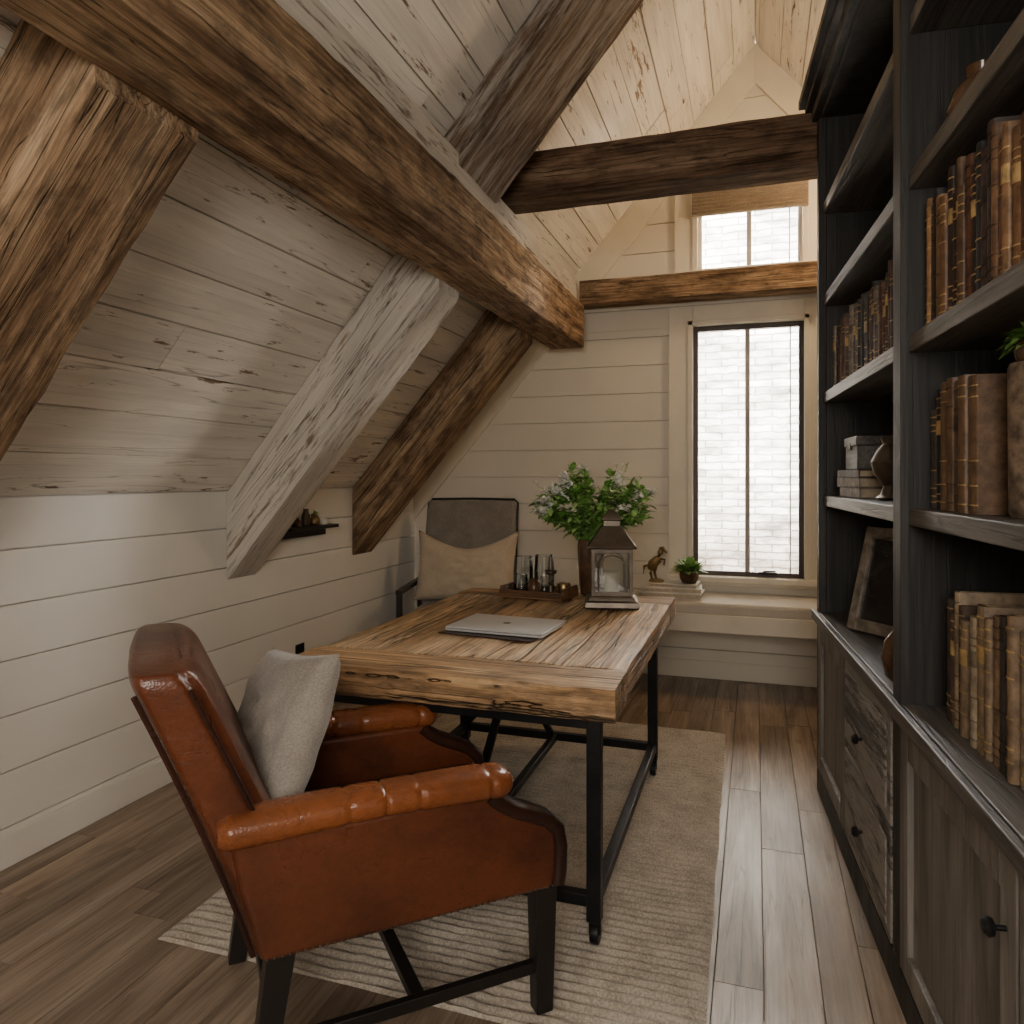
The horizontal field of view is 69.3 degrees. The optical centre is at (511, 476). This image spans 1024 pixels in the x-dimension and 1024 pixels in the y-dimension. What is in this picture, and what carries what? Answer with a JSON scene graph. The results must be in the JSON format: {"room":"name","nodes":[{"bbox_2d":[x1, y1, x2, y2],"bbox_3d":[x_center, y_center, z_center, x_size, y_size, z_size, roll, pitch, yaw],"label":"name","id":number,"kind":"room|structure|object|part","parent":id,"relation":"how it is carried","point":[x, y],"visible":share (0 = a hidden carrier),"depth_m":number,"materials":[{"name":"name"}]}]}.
{"room":"home office","nodes":[
{"label":"home office","id":0,"kind":"room"},
{"bbox_2d":[0,487,415,835],"bbox_3d":[-1.882,0.710,2.538,0.120,1.380,7.050,0,0,18],"label":"wall","id":1,"kind":"structure","parent":0,"point":[80,574],"depth_m":3.10,"materials":[{"name":"white wood"}]},
{"bbox_2d":[0,759,172,870],"bbox_3d":[-1.819,1.320,2.518,0.014,0.120,6.850,0,0,18],"label":"baseboard","id":2,"kind":"structure","parent":1,"relation":"attached to","point":[28,839],"depth_m":2.89,"materials":[{"name":"white wood"}]},
{"bbox_2d":[295,642,303,653],"bbox_3d":[-1.232,1.030,4.309,0.010,0.120,0.080,0,0,18],"label":"power outlet","id":3,"kind":"object","parent":1,"relation":"attached to","point":[299,648],"visible":0.44,"depth_m":4.30,"materials":[{"name":"black plastic"}]},
{"bbox_2d":[281,523,338,539],"bbox_3d":[-1.180,0.318,4.324,0.099,0.065,0.480,0,0,18],"label":"wall shelf","id":4,"kind":"object","parent":1,"relation":"attached to","point":[312,530],"visible":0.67,"depth_m":4.30,"materials":[{"name":"brown wood"}]},
{"bbox_2d":[291,517,300,527],"bbox_3d":[-1.226,0.244,4.194,0.064,0.080,0.064,0,0,18],"label":"jar","id":5,"kind":"object","parent":4,"relation":"on","point":[297,523],"visible":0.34,"depth_m":4.17,"materials":[{"name":"brown glass"}]},
{"bbox_2d":[301,509,309,525],"bbox_3d":[-1.193,0.234,4.286,0.050,0.100,0.050,0,0,18],"label":"jar","id":6,"kind":"object","parent":4,"relation":"on","point":[305,517],"visible":0.98,"depth_m":4.27,"materials":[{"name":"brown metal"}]},
{"bbox_2d":[310,510,319,524],"bbox_3d":[-1.165,0.239,4.373,0.063,0.091,0.067,0,0,7],"label":"potted plant","id":7,"kind":"object","parent":4,"relation":"on","point":[314,519],"visible":0.98,"depth_m":4.35,"materials":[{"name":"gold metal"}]},
{"bbox_2d":[0,0,754,495],"bbox_3d":[-0.672,-1.469,2.141,2.736,3.204,7.050,0,0,18],"label":"ceiling","id":8,"kind":"structure","parent":0,"point":[238,283],"depth_m":2.95,"materials":[{"name":"white wood"}]},
{"bbox_2d":[0,18,197,460],"bbox_3d":[-1.405,-0.389,1.936,1.160,1.808,0.322,0,0,18],"label":"beam","id":9,"kind":"structure","parent":8,"relation":"attached to","point":[87,159],"depth_m":1.76,"materials":[{"name":"brown wood"}]},
{"bbox_2d":[227,253,458,578],"bbox_3d":[-0.844,-0.388,3.645,1.159,1.809,0.244,0,0,18],"label":"beam","id":10,"kind":"structure","parent":8,"relation":"attached to","point":[407,303],"depth_m":3.56,"materials":[{"name":"beige wood"}]},
{"bbox_2d":[275,0,576,297],"bbox_3d":[-0.653,-1.277,2.019,0.159,0.163,6.610,0,0,18],"label":"beam","id":11,"kind":"structure","parent":8,"relation":"attached to","point":[312,15],"depth_m":2.59,"materials":[{"name":"beige wood"}]},
{"bbox_2d":[444,0,643,202],"bbox_3d":[0.340,-2.013,3.153,1.282,1.723,0.482,0,0,18],"label":"beam","id":12,"kind":"structure","parent":11,"relation":"attached to","point":[523,94],"depth_m":3.12,"materials":[{"name":"brown wood"}]},
{"bbox_2d":[352,309,531,554],"bbox_3d":[-0.459,-0.389,4.819,1.159,1.809,0.271,0,0,18],"label":"beam","id":13,"kind":"structure","parent":8,"relation":"attached to","point":[494,346],"depth_m":4.72,"materials":[{"name":"brown wood"}]},
{"bbox_2d":[0,673,906,1023],"bbox_3d":[-0.177,1.440,1.979,3.670,0.120,7.050,0,0,18],"label":"floor","id":14,"kind":"structure","parent":0,"point":[83,917],"depth_m":2.34,"materials":[{"name":"brown wood"}]},
{"bbox_2d":[158,713,725,1023],"bbox_3d":[0.043,1.373,3.091,1.617,0.015,2.402,0,0,18],"label":"area rug","id":15,"kind":"object","parent":14,"relation":"on","point":[650,963],"visible":0.46,"depth_m":2.28,"materials":[{"name":"fabric"}]},
{"bbox_2d":[128,623,567,1023],"bbox_3d":[-0.442,0.879,1.960,1.014,0.974,0.678,0,0,-25],"label":"leather armchair","id":16,"kind":"object","parent":15,"relation":"on","point":[398,820],"visible":0.89,"depth_m":1.70,"materials":[{"name":"brown leather"}]},
{"bbox_2d":[237,647,340,798],"bbox_3d":[-0.619,0.665,1.938,0.240,0.452,0.496,0,0,-40],"label":"throw pillow","id":17,"kind":"object","parent":16,"relation":"on","point":[285,710],"visible":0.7,"depth_m":1.82,"materials":[{"name":"fabric"}]},
{"bbox_2d":[303,763,469,792],"bbox_3d":[-0.305,0.945,2.023,0.632,0.100,0.471,0,0,-25],"label":"seat cushion","id":18,"kind":"object","parent":16,"relation":"on","point":[374,774],"depth_m":2.23,"materials":[{"name":"leather"}]},
{"bbox_3d":[-0.477,0.907,2.241,0.783,0.275,0.065,0,0,-25],"label":"panel","id":19,"kind":"part","parent":16,"relation":"part of","materials":[{"name":"leather"}]},
{"bbox_3d":[-0.250,0.907,1.751,0.783,0.275,0.065,0,0,-25],"label":"panel","id":20,"kind":"part","parent":16,"relation":"part of","materials":[{"name":"leather"}]},
{"bbox_2d":[299,588,674,944],"bbox_3d":[0.037,0.982,3.071,1.093,0.770,1.710,0,0,18],"label":"desk","id":21,"kind":"object","parent":15,"relation":"on","point":[583,674],"visible":0.7,"depth_m":2.42,"materials":[{"name":"brown wood"}]},
{"bbox_2d":[438,628,559,642],"bbox_3d":[-0.045,0.596,2.888,0.390,0.003,0.290,0,0,26],"label":"desk pad","id":22,"kind":"object","parent":21,"relation":"on","point":[493,636],"visible":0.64,"depth_m":2.76,"materials":[{"name":"black leather"}]},
{"bbox_2d":[445,613,565,638],"bbox_3d":[-0.019,0.584,2.923,0.400,0.017,0.292,0,0,22],"label":"laptop","id":23,"kind":"object","parent":22,"relation":"on","point":[529,627],"visible":1,"depth_m":2.87,"materials":[{"name":"metal"}]},
{"bbox_2d":[499,581,577,601],"bbox_3d":[0.135,0.569,3.713,0.340,0.055,0.220,0,0,26],"label":"wooden serving tray","id":24,"kind":"object","parent":21,"relation":"on","point":[506,590],"visible":0.86,"depth_m":3.64,"materials":[{"name":"brown wood"}]},
{"bbox_2d":[515,573,527,590],"bbox_3d":[0.047,0.534,3.693,0.067,0.100,0.067,0,0,26],"label":"drinking glass","id":25,"kind":"object","parent":24,"relation":"on","point":[526,575],"visible":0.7,"depth_m":3.68,"materials":[{"name":"white"}]},
{"bbox_2d":[513,555,532,589],"bbox_3d":[0.058,0.494,3.784,0.102,0.180,0.101,0,0,26],"label":"glass jar","id":26,"kind":"object","parent":24,"relation":"on","point":[515,557],"visible":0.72,"depth_m":3.76,"materials":[{"name":"clear glass"}]},
{"bbox_2d":[527,577,540,591],"bbox_3d":[0.110,0.541,3.662,0.072,0.086,0.071,0,0,26],"label":"ink bottle","id":27,"kind":"object","parent":24,"relation":"on","point":[533,584],"visible":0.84,"depth_m":3.64,"materials":[{"name":"brown glass"}]},
{"bbox_2d":[534,554,553,591],"bbox_3d":[0.163,0.489,3.749,0.102,0.190,0.101,0,0,26],"label":"glass jar","id":28,"kind":"object","parent":24,"relation":"on","point":[536,555],"visible":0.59,"depth_m":3.74,"materials":[{"name":"clear glass"}]},
{"bbox_2d":[545,556,556,592],"bbox_3d":[0.191,0.486,3.647,0.084,0.195,0.083,0,0,26],"label":"candle holder","id":29,"kind":"object","parent":24,"relation":"on","point":[550,571],"visible":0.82,"depth_m":3.64,"materials":[{"name":"grey metal"}]},
{"bbox_2d":[557,582,570,592],"bbox_3d":[0.259,0.556,3.713,0.068,0.056,0.067,0,0,26],"label":"tin","id":30,"kind":"object","parent":24,"relation":"on","point":[560,585],"visible":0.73,"depth_m":3.69,"materials":[{"name":"gold metal"}]},
{"bbox_2d":[528,462,658,595],"bbox_3d":[0.433,0.259,3.752,0.677,0.674,0.609,0,0,-11],"label":"potted plant","id":31,"kind":"object","parent":21,"relation":"on","point":[570,505],"visible":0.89,"depth_m":3.70,"materials":[{"name":"green plant"}]},
{"bbox_2d":[585,501,639,609],"bbox_3d":[0.463,0.353,3.447,0.244,0.487,0.244,0,0,6],"label":"metal lantern","id":32,"kind":"object","parent":21,"relation":"on","point":[611,537],"visible":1,"depth_m":3.36,"materials":[{"name":"grey metal"}]},
{"bbox_2d":[604,569,618,591],"bbox_3d":[0.463,0.484,3.447,0.072,0.112,0.072,0,0,6],"label":"candle","id":33,"kind":"object","parent":32,"relation":"on","point":[611,578],"depth_m":3.42,"materials":[{"name":"wax"}]},
{"bbox_2d":[396,497,520,617],"bbox_3d":[-0.340,0.766,5.139,0.760,1.230,0.754,0,0,8],"label":"chair","id":34,"kind":"object","parent":14,"relation":"on","point":[454,522],"visible":0.32,"depth_m":5.37,"materials":[{"name":"upholstery fabric"},{"name":"dark wood"}]},
{"bbox_2d":[409,602,434,612],"bbox_3d":[-0.357,0.950,5.024,0.640,0.120,0.520,0,0,8],"label":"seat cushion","id":35,"kind":"object","parent":34,"relation":"on","point":[423,604],"depth_m":5.17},
{"bbox_2d":[414,530,518,599],"bbox_3d":[-0.319,0.615,5.148,0.721,0.481,0.214,0,0,8],"label":"lumbar pillow","id":36,"kind":"object","parent":34,"relation":"on","point":[445,570],"visible":0.88,"depth_m":5.09,"materials":[{"name":"beige fabric"}]},
{"bbox_2d":[798,0,1023,1023],"bbox_3d":[1.189,-0.160,1.938,0.480,3.080,2.815,0,0,14],"label":"bookcase","id":37,"kind":"object","parent":14,"relation":"on","point":[928,831],"visible":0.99,"depth_m":1.91,"materials":[{"name":"grey wood"}]},
{"bbox_2d":[837,470,882,498],"bbox_3d":[1.382,0.026,2.830,0.195,0.106,0.303,0,0,9],"label":"books","id":38,"kind":"object","parent":37,"relation":"in","point":[861,488],"visible":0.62,"depth_m":2.71,"materials":[{"name":"paper"}]},
{"bbox_2d":[844,435,892,469],"bbox_3d":[1.381,-0.090,2.831,0.173,0.125,0.230,0,0,14],"label":"box","id":39,"kind":"object","parent":38,"relation":"on","point":[860,450],"visible":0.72,"depth_m":2.74,"materials":[{"name":"grey cardboard"}]},
{"bbox_2d":[833,260,892,385],"bbox_3d":[1.350,-0.516,2.608,0.236,0.300,1.178,0,0,14],"label":"books","id":40,"kind":"object","parent":37,"relation":"in","point":[864,333],"visible":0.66,"depth_m":2.62,"materials":[{"name":"leather"}]},
{"bbox_2d":[847,527,892,636],"bbox_3d":[1.401,0.387,2.696,0.121,0.390,0.360,0,0,-20],"label":"picture frame","id":41,"kind":"object","parent":37,"relation":"on","point":[871,609],"visible":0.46,"depth_m":2.79,"materials":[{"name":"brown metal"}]},
{"bbox_2d":[860,539,892,625],"bbox_3d":[1.405,0.388,2.697,0.004,0.314,0.274,16,-5,-19],"label":"picture","id":42,"kind":"object","parent":41,"relation":"attached to","point":[877,607],"depth_m":2.77},
{"bbox_2d":[871,437,892,500],"bbox_3d":[1.260,-0.026,2.469,0.120,0.210,0.120,0,0,14],"label":"urn","id":43,"kind":"object","parent":37,"relation":"on","point":[882,460],"visible":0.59,"depth_m":2.44,"materials":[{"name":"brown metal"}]},
{"bbox_2d":[880,631,892,681],"bbox_3d":[1.110,0.476,2.095,0.124,0.215,0.124,0,0,14],"label":"vase","id":44,"kind":"object","parent":37,"relation":"on","point":[886,655],"visible":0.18,"depth_m":2.08,"materials":[{"name":"brown ceramic"}]},
{"bbox_2d":[930,389,940,508],"bbox_3d":[1.155,-0.069,1.804,0.219,0.295,0.122,0,0,14],"label":"books","id":45,"kind":"object","parent":37,"relation":"in","point":[935,417],"visible":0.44,"depth_m":1.85,"materials":[{"name":"leather"}]},
{"bbox_2d":[945,59,987,119],"bbox_3d":[1.095,-0.871,1.727,0.150,0.170,0.150,0,0,14],"label":"jar","id":46,"kind":"object","parent":37,"relation":"on","point":[971,71],"visible":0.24,"depth_m":1.71,"materials":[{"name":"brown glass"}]},
{"bbox_2d":[925,111,1023,324],"bbox_3d":[1.005,-0.538,1.275,0.229,0.345,1.231,0,0,14],"label":"books","id":47,"kind":"object","parent":37,"relation":"in","point":[974,230],"visible":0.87,"depth_m":1.53,"materials":[{"name":"leather"}]},
{"bbox_2d":[940,373,1008,514],"bbox_3d":[1.090,-0.074,1.638,0.209,0.307,0.225,0,0,14],"label":"books","id":48,"kind":"object","parent":37,"relation":"in","point":[974,428],"visible":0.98,"depth_m":1.56,"materials":[{"name":"leather"}]},
{"bbox_2d":[947,591,1023,790],"bbox_3d":[1.022,0.423,1.259,0.229,0.319,1.064,0,0,14],"label":"books","id":49,"kind":"object","parent":37,"relation":"in","point":[985,630],"visible":1,"depth_m":1.53,"materials":[{"name":"leather"}]},
{"bbox_2d":[1007,361,1023,517],"bbox_3d":[1.010,-0.071,1.429,0.092,0.300,0.092,0,0,14],"label":"ceramic canister","id":50,"kind":"object","parent":37,"relation":"on","point":[1015,370],"visible":1,"depth_m":1.42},
{"bbox_2d":[998,322,1023,361],"bbox_3d":[1.010,-0.264,1.426,0.137,0.083,0.135,0,0,14],"label":"fern plant","id":51,"kind":"object","parent":50,"relation":"on","point":[1015,344],"visible":0.99,"depth_m":1.43,"materials":[{"name":"green plant"}]},
{"bbox_2d":[415,85,816,681],"bbox_3d":[0.913,-0.750,5.300,3.470,4.300,0.140,0,0,18],"label":"wall","id":52,"kind":"structure","parent":0,"point":[603,404],"depth_m":5.28,"materials":[{"name":"beige wood"}]},
{"bbox_2d":[413,44,804,519],"bbox_3d":[0.887,-1.285,5.219,3.470,3.233,0.027,0,0,18],"label":"trim","id":53,"kind":"structure","parent":52,"relation":"attached to","point":[757,68],"depth_m":5.23,"materials":[{"name":"beige paint"}]},
{"bbox_2d":[642,657,816,686],"bbox_3d":[0.889,1.320,5.226,3.470,0.120,0.014,0,0,18],"label":"baseboard","id":54,"kind":"structure","parent":52,"relation":"attached to","point":[782,675],"depth_m":5.01,"materials":[{"name":"white wood"}]},
{"bbox_2d":[665,297,816,589],"bbox_3d":[1.593,-0.217,5.045,1.060,1.915,0.200,0,0,18],"label":"window frame","id":55,"kind":"structure","parent":52,"relation":"attached to","point":[682,320],"depth_m":5.06,"materials":[{"name":"beige paint"}]},
{"bbox_2d":[667,613,816,638],"bbox_3d":[1.386,0.910,4.789,2.247,0.110,0.475,0,0,18],"label":"window seat","id":56,"kind":"object","parent":52,"relation":"attached to","point":[742,625],"visible":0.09,"depth_m":4.53,"materials":[{"name":"beige paint"}]},
{"bbox_2d":[578,587,816,619],"bbox_3d":[1.387,0.825,4.773,2.220,0.079,0.425,0,0,18],"label":"bench cushion","id":57,"kind":"object","parent":56,"relation":"on","point":[711,604],"visible":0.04,"depth_m":4.60,"materials":[{"name":"fabric"}]},
{"bbox_2d":[639,579,705,599],"bbox_3d":[1.059,0.738,4.894,0.409,0.091,0.284,0,0,18],"label":"books","id":58,"kind":"object","parent":57,"relation":"on","point":[677,589],"visible":0.87,"depth_m":4.78,"materials":[{"name":"beige paper"}]},
{"bbox_2d":[643,546,667,582],"bbox_3d":[0.949,0.573,4.897,0.140,0.237,0.102,0,0,-16],"label":"horse figurine","id":59,"kind":"object","parent":58,"relation":"on","point":[652,564],"visible":1,"depth_m":4.88,"materials":[{"name":"gold metal"}]},
{"bbox_2d":[669,556,707,583],"bbox_3d":[1.155,0.601,4.826,0.258,0.180,0.247,0,0,-33],"label":"potted succulent","id":60,"kind":"object","parent":58,"relation":"on","point":[689,570],"visible":1,"depth_m":4.79,"materials":[{"name":"green plant"}]},
{"bbox_2d":[671,179,816,273],"bbox_3d":[1.602,-1.748,5.042,1.000,0.745,0.200,0,0,18],"label":"window frame","id":61,"kind":"structure","parent":52,"relation":"attached to","point":[686,227],"depth_m":5.07,"materials":[{"name":"beige paint"}]},
{"bbox_2d":[693,321,803,578],"bbox_3d":[1.607,-0.180,5.056,0.720,1.720,0.050,0,0,18],"label":"window","id":62,"kind":"structure","parent":52,"relation":"in","point":[800,324],"depth_m":5.04,"materials":[{"name":"brown metal"}]},
{"bbox_2d":[758,571,776,574],"bbox_3d":[1.715,0.640,4.970,0.120,0.030,0.044,0,0,18],"label":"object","id":63,"kind":"structure","parent":62,"relation":"attached to","point":[763,572],"depth_m":4.96,"materials":[{"name":"black metal"}]},
{"bbox_3d":[1.730,-0.180,5.013,0.294,1.652,0.035,0,0,18],"label":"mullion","id":64,"kind":"part","parent":62,"relation":"part of","materials":[{"name":"glass"}]},
{"bbox_2d":[698,206,801,268],"bbox_3d":[1.616,-1.695,5.053,0.680,0.570,0.050,0,0,18],"label":"window","id":65,"kind":"structure","parent":52,"relation":"in","point":[800,207],"depth_m":5.03,"materials":[{"name":"beige paint"}]},
{"bbox_3d":[1.732,-1.695,5.012,0.278,0.510,0.035,0,0,18],"label":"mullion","id":66,"kind":"part","parent":65,"relation":"part of","materials":[{"name":"clear glass"}]},
{"bbox_2d":[692,180,808,217],"bbox_3d":[1.579,-1.895,4.939,0.740,0.250,0.040,0,0,18],"label":"pleated shade","id":67,"kind":"object","parent":52,"relation":"attached to","point":[791,194],"visible":0.62,"depth_m":4.93,"materials":[{"name":"beige fabric"}]},
{"bbox_2d":[755,0,825,87],"bbox_3d":[1.064,-2.395,1.571,1.166,1.351,7.050,0,0,18],"label":"ceiling","id":68,"kind":"structure","parent":0,"point":[786,31],"depth_m":4.50,"materials":[{"name":"white wood"}]},
{"label":"outside","id":69,"kind":"structure","parent":0,"visible":0},
{"bbox_3d":[2.245,1.730,6.841,10.000,0.100,3.600,0,0,18],"label":"ground","id":70,"kind":"structure","parent":69,"visible":0},
{"bbox_2d":[699,207,797,572],"bbox_3d":[2.308,-1.620,7.031,8.000,8.000,0.200,0,0,18],"label":"brick facade","id":71,"kind":"object","parent":70,"relation":"on","point":[724,237],"visible":0.02,"depth_m":6.95,"materials":[{"name":"white brick"}]},
{"bbox_3d":[1.529,-0.216,1.419,0.120,3.233,7.050,0,0,18],"label":"wall","id":72,"kind":"structure","parent":0,"visible":0},
{"bbox_2d":[501,113,817,213],"bbox_3d":[0.967,-1.520,3.545,2.267,0.239,0.218,0,0,18],"label":"tie beam","id":73,"kind":"structure","parent":72,"relation":"attached to","point":[781,149],"depth_m":3.53,"materials":[{"name":"brown wood"}]},
{"bbox_2d":[579,261,816,308],"bbox_3d":[1.495,-1.280,4.898,2.107,0.168,0.178,0,0,18],"label":"tie beam","id":74,"kind":"structure","parent":72,"relation":"attached to","point":[798,277],"depth_m":4.90,"materials":[{"name":"brown wood"}]},
{"bbox_3d":[-1.267,-0.750,-1.342,3.470,4.300,0.140,0,0,18],"label":"wall","id":75,"kind":"structure","parent":0,"visible":0},
{"bbox_2d":[0,0,583,348],"bbox_3d":[-0.648,-1.040,2.018,0.253,0.302,6.610,0,0,18],"label":"beam","id":76,"kind":"structure","parent":75,"relation":"attached to","point":[246,75],"depth_m":2.03,"materials":[{"name":"brown wood"}]}
]}

